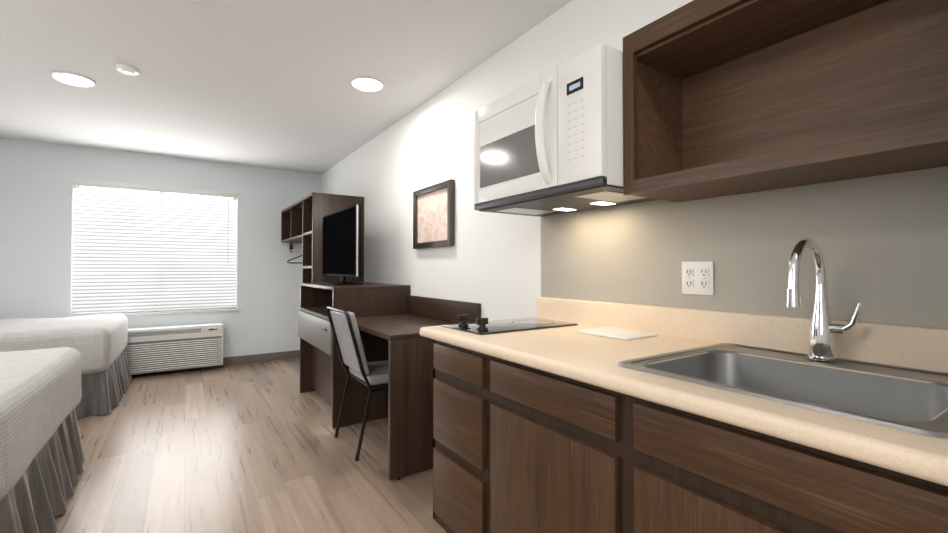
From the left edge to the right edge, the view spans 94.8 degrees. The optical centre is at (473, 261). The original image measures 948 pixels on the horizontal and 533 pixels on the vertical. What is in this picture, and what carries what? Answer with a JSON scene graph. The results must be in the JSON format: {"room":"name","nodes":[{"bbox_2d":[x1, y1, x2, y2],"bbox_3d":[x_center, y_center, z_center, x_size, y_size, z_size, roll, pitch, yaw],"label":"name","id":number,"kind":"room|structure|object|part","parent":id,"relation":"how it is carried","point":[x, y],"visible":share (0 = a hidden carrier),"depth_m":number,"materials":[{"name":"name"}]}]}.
{"room":"bedroom","nodes":[
{"label":"bedroom","id":0,"kind":"room"},
{"bbox_2d":[0,137,321,356],"bbox_3d":[-3.874,0.017,4.754,4.270,2.440,0.120,1,-1,-33],"label":"wall","id":1,"kind":"structure","parent":0,"point":[36,225],"depth_m":4.85,"materials":[{"name":"white paint"}]},
{"bbox_2d":[66,308,239,316],"bbox_3d":[-3.534,0.571,4.920,1.570,0.028,0.105,1,-1,-33],"label":"window sill","id":2,"kind":"structure","parent":1,"relation":"attached to","point":[178,311],"depth_m":4.93,"materials":[{"name":"white"}]},
{"bbox_2d":[72,185,236,280],"bbox_3d":[-3.580,-0.139,5.000,1.610,1.500,0.050,1,-1,-33],"label":"window","id":3,"kind":"structure","parent":1,"relation":"in","point":[153,193],"depth_m":4.99,"materials":[{"name":"white"}]},
{"bbox_2d":[70,178,238,314],"bbox_3d":[-3.533,-0.152,4.929,1.538,1.412,0.079,1,-1,-33],"label":"window blinds","id":4,"kind":"object","parent":3,"relation":"attached to","point":[139,252],"visible":1,"depth_m":4.88,"materials":[{"name":"white plastic"}]},
{"bbox_2d":[124,323,223,374],"bbox_3d":[-3.403,0.956,4.843,1.070,0.475,0.200,1,-1,-33],"label":"air conditioner","id":5,"kind":"object","parent":1,"relation":"in","point":[160,348],"visible":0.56,"depth_m":4.80,"materials":[{"name":"white plastic"}]},
{"bbox_2d":[131,350,299,375],"bbox_3d":[-3.838,1.186,4.681,4.270,0.100,0.012,1,-1,-33],"label":"baseboard","id":6,"kind":"structure","parent":1,"relation":"attached to","point":[243,359],"depth_m":5.42,"materials":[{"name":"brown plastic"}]},
{"bbox_2d":[54,358,445,532],"bbox_3d":[-1.675,1.236,1.406,4.510,0.100,8.100,1,-1,-33],"label":"floor","id":7,"kind":"structure","parent":0,"point":[256,447],"depth_m":2.57,"materials":[{"name":"brown wood"}]},
{"bbox_2d":[0,347,85,532],"bbox_3d":[-2.901,0.562,1.478,2.284,1.250,1.514,1,-1,-33],"label":"bed","id":8,"kind":"object","parent":7,"relation":"on","point":[42,456],"visible":1,"depth_m":1.91,"materials":[{"name":"grey fabric"}]},
{"bbox_2d":[0,313,132,418],"bbox_3d":[-4.178,0.592,3.424,2.301,1.250,1.443,1,-1,-33],"label":"bed","id":9,"kind":"object","parent":7,"relation":"on","point":[98,343],"visible":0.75,"depth_m":3.45,"materials":[{"name":"grey fabric"}]},
{"bbox_3d":[-4.177,0.703,3.424,2.207,0.390,1.341,1,-1,-33],"label":"mattress","id":10,"kind":"part","parent":9,"relation":"part of","materials":[{"name":"white fabric"}]},
{"bbox_2d":[281,192,363,282],"bbox_3d":[-1.833,0.291,4.986,0.598,1.900,1.658,1,-1,-33],"label":"wardrobe","id":11,"kind":"object","parent":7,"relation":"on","point":[302,220],"visible":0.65,"depth_m":4.46,"materials":[{"name":"laminate"}]},
{"bbox_2d":[298,282,410,427],"bbox_3d":[-1.089,0.708,3.808,0.647,1.030,1.108,1,-1,-33],"label":"dresser","id":12,"kind":"object","parent":7,"relation":"on","point":[323,374],"visible":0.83,"depth_m":3.39,"materials":[{"name":"laminate"}]},
{"bbox_2d":[321,204,361,284],"bbox_3d":[-1.163,-0.127,3.818,0.220,0.637,0.976,1,-1,-33],"label":"tv","id":13,"kind":"object","parent":12,"relation":"on","point":[342,244],"visible":1,"depth_m":3.67,"materials":[{"name":"black plastic"}]},
{"bbox_2d":[327,306,388,460],"bbox_3d":[-0.641,0.754,2.966,0.610,0.911,0.462,1,-1,-33],"label":"chair","id":14,"kind":"object","parent":7,"relation":"on","point":[349,344],"visible":0.77,"depth_m":2.78,"materials":[{"name":"grey fabric"}]},
{"bbox_2d":[355,295,480,480],"bbox_3d":[-0.479,0.734,2.940,0.587,0.950,1.007,1,-1,-33],"label":"desk","id":15,"kind":"object","parent":7,"relation":"on","point":[410,415],"visible":0.54,"depth_m":2.47,"materials":[{"name":"laminate"}]},
{"bbox_2d":[420,0,947,532],"bbox_3d":[0.495,0.220,1.382,0.687,1.930,1.600,1,-1,-33],"label":"kitchenette","id":16,"kind":"object","parent":7,"relation":"on","point":[568,416],"visible":1,"depth_m":1.21,"materials":[{"name":"brown wood"}]},
{"bbox_2d":[442,315,577,334],"bbox_3d":[0.159,0.251,1.902,0.520,0.054,0.300,1,-1,-33],"label":"cooktop","id":17,"kind":"object","parent":16,"relation":"in","point":[482,326],"depth_m":1.82,"materials":[{"name":"black glass"}]},
{"bbox_2d":[473,43,659,216],"bbox_3d":[0.349,-0.467,1.799,0.483,0.462,0.745,1,-1,-33],"label":"microwave","id":18,"kind":"object","parent":16,"relation":"in","point":[555,144],"depth_m":1.56,"materials":[{"name":"white plastic"}]},
{"bbox_2d":[420,297,947,485],"bbox_3d":[0.495,0.238,1.381,0.687,0.145,1.600,1,-1,-33],"label":"countertop","id":19,"kind":"structure","parent":16,"relation":"on","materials":[{"name":"laminate"}]},
{"bbox_2d":[617,343,947,437],"bbox_3d":[0.759,0.342,1.033,0.565,0.167,0.606,1,-1,-33],"label":"sink","id":20,"kind":"object","parent":16,"relation":"in","point":[903,396],"depth_m":1.09,"materials":[{"name":"silver metal"}]},
{"bbox_2d":[786,238,862,360],"bbox_3d":[0.886,0.098,1.111,0.220,0.322,0.118,1,-1,-33],"label":"faucet","id":21,"kind":"object","parent":16,"relation":"on","point":[822,330],"depth_m":1.15,"materials":[{"name":"silver metal"}]},
{"bbox_2d":[0,0,571,173],"bbox_3d":[-1.675,-1.304,1.445,4.510,0.100,8.100,1,-1,-33],"label":"ceiling","id":22,"kind":"structure","parent":0,"point":[262,83],"depth_m":2.77,"materials":[{"name":"white paint"}]},
{"bbox_2d":[51,71,95,86],"bbox_3d":[-2.683,-1.217,2.924,0.224,0.028,0.224,1,-1,-33],"label":"recessed light","id":23,"kind":"object","parent":22,"relation":"in","point":[71,78],"visible":0.96,"depth_m":2.89,"materials":[{"name":"white"}]},
{"bbox_2d":[116,64,139,75],"bbox_3d":[-2.200,-1.218,2.775,0.120,0.032,0.120,1,-1,-33],"label":"smoke detector","id":24,"kind":"object","parent":22,"relation":"attached to","point":[126,69],"visible":1,"depth_m":2.75,"materials":[{"name":"white plastic"}]},
{"bbox_2d":[351,76,383,91],"bbox_3d":[-0.732,-1.216,3.002,0.224,0.028,0.224,1,-1,-33],"label":"recessed light","id":25,"kind":"object","parent":22,"relation":"in","point":[368,83],"visible":0.98,"depth_m":2.96,"materials":[{"name":"white"}]},
{"bbox_2d":[322,0,947,328],"bbox_3d":[0.157,-0.015,2.636,0.120,2.440,8.100,1,-1,-33],"label":"wall","id":26,"kind":"structure","parent":0,"point":[881,241],"depth_m":1.83,"materials":[{"name":"paint"}]},
{"bbox_2d":[413,179,454,248],"bbox_3d":[-0.307,-0.332,3.198,0.035,0.450,0.580,1,-1,-33],"label":"framed art","id":27,"kind":"object","parent":26,"relation":"attached to","point":[433,216],"visible":1,"depth_m":3.16,"materials":[{"name":"grey"}]},
{"bbox_2d":[682,261,713,294],"bbox_3d":[0.793,0.057,1.551,0.009,0.118,0.114,1,-1,-33],"label":"electrical outlet plate","id":28,"kind":"object","parent":26,"relation":"attached to","point":[697,278],"visible":1,"depth_m":1.54,"materials":[{"name":"white plastic"}]}
]}

